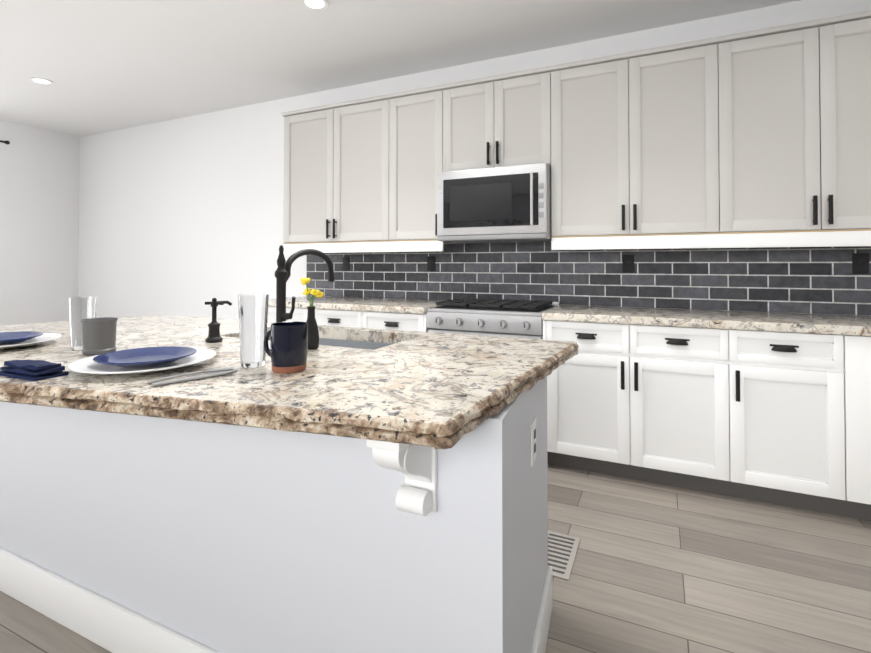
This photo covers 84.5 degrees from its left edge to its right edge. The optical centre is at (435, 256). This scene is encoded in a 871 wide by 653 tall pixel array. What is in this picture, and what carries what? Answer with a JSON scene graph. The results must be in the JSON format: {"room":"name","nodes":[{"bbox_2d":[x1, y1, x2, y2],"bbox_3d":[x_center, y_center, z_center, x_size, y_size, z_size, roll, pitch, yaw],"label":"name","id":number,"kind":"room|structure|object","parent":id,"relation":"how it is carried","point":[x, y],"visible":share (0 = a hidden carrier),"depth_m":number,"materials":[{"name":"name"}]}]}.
{"room":"kitchen","nodes":[
{"label":"kitchen","id":0,"kind":"room"},
{"bbox_2d":[0,120,79,324],"bbox_3d":[-5.633,-0.120,3.055,0.100,2.740,6.060,0,-1,25],"label":"wall","id":1,"kind":"structure","parent":0,"point":[39,212],"depth_m":5.40,"materials":[{"name":"white paint"}]},
{"bbox_2d":[0,0,799,136],"bbox_3d":[-1.638,-1.548,1.209,8.920,0.060,6.260,0,-1,25],"label":"ceiling","id":2,"kind":"structure","parent":0,"point":[103,66],"depth_m":3.34,"materials":[{"name":"white paint"}]},
{"bbox_2d":[29,77,53,84],"bbox_3d":[-3.305,-1.472,4.018,0.160,0.006,0.160,0,-1,25],"label":"recessed light","id":3,"kind":"object","parent":2,"relation":"in","point":[42,81],"visible":1,"depth_m":4.02,"materials":[{"name":"white"}]},
{"bbox_2d":[301,0,328,10],"bbox_3d":[-0.710,-1.490,2.816,0.160,0.006,0.160,0,-1,25],"label":"recessed light","id":4,"kind":"object","parent":2,"relation":"in","point":[317,5],"visible":1,"depth_m":2.83,"materials":[{"name":"white"}]},
{"bbox_2d":[0,464,870,652],"bbox_3d":[-1.638,1.251,1.167,8.920,0.060,6.260,0,-1,25],"label":"floor","id":5,"kind":"structure","parent":0,"point":[658,568],"depth_m":1.82,"materials":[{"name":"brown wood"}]},
{"bbox_2d":[0,395,551,652],"bbox_3d":[-0.777,0.788,1.727,2.324,0.884,0.930,0,-1,25],"label":"kitchen island","id":6,"kind":"object","parent":5,"relation":"on","point":[124,565],"depth_m":1.30,"materials":[{"name":"white paint"}]},
{"bbox_2d":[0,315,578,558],"bbox_3d":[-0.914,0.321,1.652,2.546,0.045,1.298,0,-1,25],"label":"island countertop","id":7,"kind":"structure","parent":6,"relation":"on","point":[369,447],"depth_m":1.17,"materials":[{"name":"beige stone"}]},
{"bbox_2d":[0,331,61,349],"bbox_3d":[-1.450,0.280,1.585,0.336,0.033,0.336,0,-1,25],"label":"place setting","id":8,"kind":"object","parent":7,"relation":"on","point":[10,340],"visible":1,"depth_m":1.64,"materials":[{"name":"white ceramic"}]},
{"bbox_2d":[0,359,68,380],"bbox_3d":[-0.993,0.274,1.180,0.162,0.034,0.078,0,-1,25],"label":"napkin","id":9,"kind":"object","parent":7,"relation":"on","point":[33,370],"visible":1,"depth_m":1.16,"materials":[{"name":"blue fabric"}]},
{"bbox_2d":[69,297,97,349],"bbox_3d":[-1.138,0.213,1.547,0.076,0.165,0.076,0,-1,25],"label":"water glass","id":10,"kind":"object","parent":7,"relation":"on","point":[80,308],"visible":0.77,"depth_m":1.52,"materials":[{"name":"white"}]},
{"bbox_2d":[81,317,117,354],"bbox_3d":[-1.031,0.243,1.470,0.094,0.104,0.094,0,-1,25],"label":"cup","id":11,"kind":"object","parent":7,"relation":"on","point":[98,336],"visible":0.98,"depth_m":1.44,"materials":[{"name":"grey ceramic"}]},
{"bbox_2d":[68,346,215,373],"bbox_3d":[-0.768,0.275,1.277,0.336,0.033,0.336,0,-1,25],"label":"place setting","id":12,"kind":"object","parent":7,"relation":"on","point":[145,360],"visible":1,"depth_m":1.26,"materials":[{"name":"white ceramic"}]},
{"bbox_2d":[147,367,236,385],"bbox_3d":[-0.578,0.284,1.150,0.058,0.008,0.190,-1,-1,43],"label":"flatware","id":13,"kind":"object","parent":7,"relation":"on","point":[217,371],"visible":1,"depth_m":1.14,"materials":[{"name":"silver metal"}]},
{"bbox_2d":[205,298,231,342],"bbox_3d":[-0.771,0.221,1.702,0.071,0.154,0.091,0,-1,25],"label":"soap dispenser","id":14,"kind":"object","parent":7,"relation":"on","point":[214,336],"visible":1,"depth_m":1.68,"materials":[{"name":"black metal"}]},
{"bbox_2d":[238,294,268,367],"bbox_3d":[-0.489,0.197,1.286,0.078,0.190,0.078,0,-1,25],"label":"water glass","id":15,"kind":"object","parent":7,"relation":"on","point":[253,313],"visible":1,"depth_m":1.26,"materials":[{"name":"white"}]},
{"bbox_2d":[264,321,307,372],"bbox_3d":[-0.391,0.232,1.242,0.124,0.119,0.092,0,-1,25],"label":"mug","id":16,"kind":"object","parent":7,"relation":"on","point":[287,352],"visible":0.98,"depth_m":1.20,"materials":[{"name":"blue ceramic"}]},
{"bbox_2d":[275,245,333,322],"bbox_3d":[-0.444,0.130,1.706,0.112,0.337,0.316,0,-1,25],"label":"faucet","id":17,"kind":"object","parent":7,"relation":"on","point":[282,273],"visible":0.77,"depth_m":1.60,"materials":[{"name":"black metal"}]},
{"bbox_2d":[300,278,323,349],"bbox_3d":[-0.400,0.181,1.544,0.065,0.229,0.059,0,-1,25],"label":"flower vase","id":18,"kind":"object","parent":7,"relation":"on","point":[313,337],"visible":0.96,"depth_m":1.53,"materials":[{"name":"black ceramic"}]},
{"bbox_2d":[269,335,399,346],"bbox_3d":[-0.436,0.452,1.837,0.740,0.235,0.400,0,-1,25],"label":"sink","id":19,"kind":"object","parent":7,"relation":"in","point":[340,340],"depth_m":2.00,"materials":[{"name":"silver metal"}]},
{"bbox_2d":[267,307,370,327],"bbox_3d":[-0.797,0.823,3.795,1.023,0.876,0.576,0,-1,25],"label":"base cabinet","id":20,"kind":"object","parent":5,"relation":"on","point":[343,318],"depth_m":3.46,"materials":[{"name":"white paint"}]},
{"bbox_2d":[268,296,870,335],"bbox_3d":[0.770,0.352,3.054,4.545,0.044,0.604,0,-1,25],"label":"countertop","id":21,"kind":"structure","parent":20,"relation":"on","point":[851,325],"depth_m":2.64,"materials":[{"name":"stone"}]},
{"bbox_2d":[371,312,428,331],"bbox_3d":[-0.195,0.819,3.514,0.563,0.876,0.576,0,-1,25],"label":"base cabinet","id":22,"kind":"object","parent":5,"relation":"on","point":[379,320],"depth_m":3.22,"materials":[{"name":"white paint"}]},
{"bbox_2d":[427,298,559,338],"bbox_3d":[0.393,0.778,3.205,0.752,0.948,0.636,0,-1,25],"label":"range","id":23,"kind":"object","parent":5,"relation":"on","point":[501,318],"visible":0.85,"depth_m":3.00,"materials":[{"name":"silver metal"}]},
{"bbox_2d":[548,531,579,579],"bbox_3d":[0.502,1.230,1.991,0.150,0.006,0.305,0,-1,25],"label":"floor vent","id":24,"kind":"object","parent":5,"relation":"in","point":[562,549],"visible":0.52,"depth_m":1.99,"materials":[{"name":"silver metal"}]},
{"bbox_2d":[543,320,750,499],"bbox_3d":[1.206,0.809,2.859,1.002,0.876,0.576,0,-1,25],"label":"base cabinet","id":25,"kind":"object","parent":5,"relation":"on","point":[664,405],"depth_m":2.57,"materials":[{"name":"white paint"}]},
{"bbox_2d":[747,330,850,517],"bbox_3d":[1.782,0.805,2.590,0.524,0.876,0.576,0,-1,25],"label":"base cabinet","id":26,"kind":"object","parent":5,"relation":"on","point":[780,418],"depth_m":2.30,"materials":[{"name":"white paint"}]},
{"bbox_2d":[851,336,870,520],"bbox_3d":[2.398,0.801,2.302,0.964,0.876,0.576,0,-1,25],"label":"base cabinet","id":27,"kind":"object","parent":5,"relation":"on","point":[860,345],"depth_m":2.20,"materials":[{"name":"white paint"}]},
{"bbox_2d":[78,0,870,319],"bbox_3d":[-0.334,-0.107,3.978,8.920,2.740,0.100,0,-1,25],"label":"wall","id":28,"kind":"structure","parent":0,"point":[180,216],"depth_m":4.83,"materials":[{"name":"white paint"}]},
{"bbox_2d":[282,92,413,245],"bbox_3d":[-0.713,-0.662,3.926,1.084,1.098,0.325,0,-1,25],"label":"upper cabinet","id":29,"kind":"object","parent":28,"relation":"attached to","point":[341,159],"depth_m":3.76,"materials":[{"name":"grey paint"}]},
{"bbox_2d":[398,83,453,245],"bbox_3d":[-0.080,-0.666,3.630,0.568,1.098,0.325,0,-1,25],"label":"upper cabinet","id":30,"kind":"object","parent":28,"relation":"attached to","point":[425,115],"depth_m":3.46,"materials":[{"name":"grey paint"}]},
{"bbox_2d":[454,65,553,170],"bbox_3d":[0.463,-0.902,3.380,0.761,0.633,0.325,0,-1,25],"label":"upper cabinet","id":31,"kind":"object","parent":28,"relation":"attached to","point":[502,120],"depth_m":3.20,"materials":[{"name":"grey paint"}]},
{"bbox_2d":[437,163,551,242],"bbox_3d":[0.431,-0.346,3.302,0.750,0.474,0.477,0,-1,25],"label":"microwave","id":32,"kind":"object","parent":31,"relation":"attached to","point":[499,204],"visible":1,"depth_m":3.11,"materials":[{"name":"silver metal"}]},
{"bbox_2d":[306,242,870,315],"bbox_3d":[0.911,0.106,3.332,4.560,0.454,0.008,0,-1,25],"label":"tile backsplash","id":33,"kind":"structure","parent":28,"relation":"attached to","point":[819,280],"depth_m":3.19,"materials":[{"name":"black tile"}]},
{"bbox_2d":[342,257,349,270],"bbox_3d":[-0.768,0.060,4.109,0.072,0.116,0.006,0,-1,25],"label":"electrical outlet plate","id":34,"kind":"object","parent":33,"relation":"attached to","point":[346,263],"visible":1,"depth_m":4.10,"materials":[{"name":"black plastic"}]},
{"bbox_2d":[427,256,434,270],"bbox_3d":[-0.034,0.055,3.766,0.072,0.116,0.006,0,-1,25],"label":"electrical outlet plate","id":35,"kind":"object","parent":33,"relation":"attached to","point":[430,263],"visible":1,"depth_m":3.77,"materials":[{"name":"black plastic"}]},
{"bbox_2d":[622,255,633,272],"bbox_3d":[1.271,0.046,3.156,0.072,0.116,0.006,0,-1,25],"label":"electrical outlet plate","id":36,"kind":"object","parent":33,"relation":"attached to","point":[628,263],"visible":1,"depth_m":3.15,"materials":[{"name":"black plastic"}]},
{"bbox_2d":[852,253,868,273],"bbox_3d":[2.353,0.038,2.650,0.072,0.116,0.006,0,-1,25],"label":"electrical outlet plate","id":37,"kind":"object","parent":33,"relation":"attached to","point":[860,263],"visible":1,"depth_m":2.65,"materials":[{"name":"black plastic"}]},
{"bbox_2d":[551,34,737,241],"bbox_3d":[1.228,-0.675,3.019,1.058,1.098,0.325,0,-1,25],"label":"upper cabinet","id":38,"kind":"object","parent":28,"relation":"attached to","point":[644,139],"depth_m":2.84,"materials":[{"name":"grey paint"}]},
{"bbox_2d":[734,10,870,237],"bbox_3d":[2.062,-0.681,2.629,1.038,1.098,0.325,0,-1,25],"label":"upper cabinet","id":39,"kind":"object","parent":28,"relation":"attached to","point":[760,138],"depth_m":2.51,"materials":[{"name":"grey paint"}]}
]}

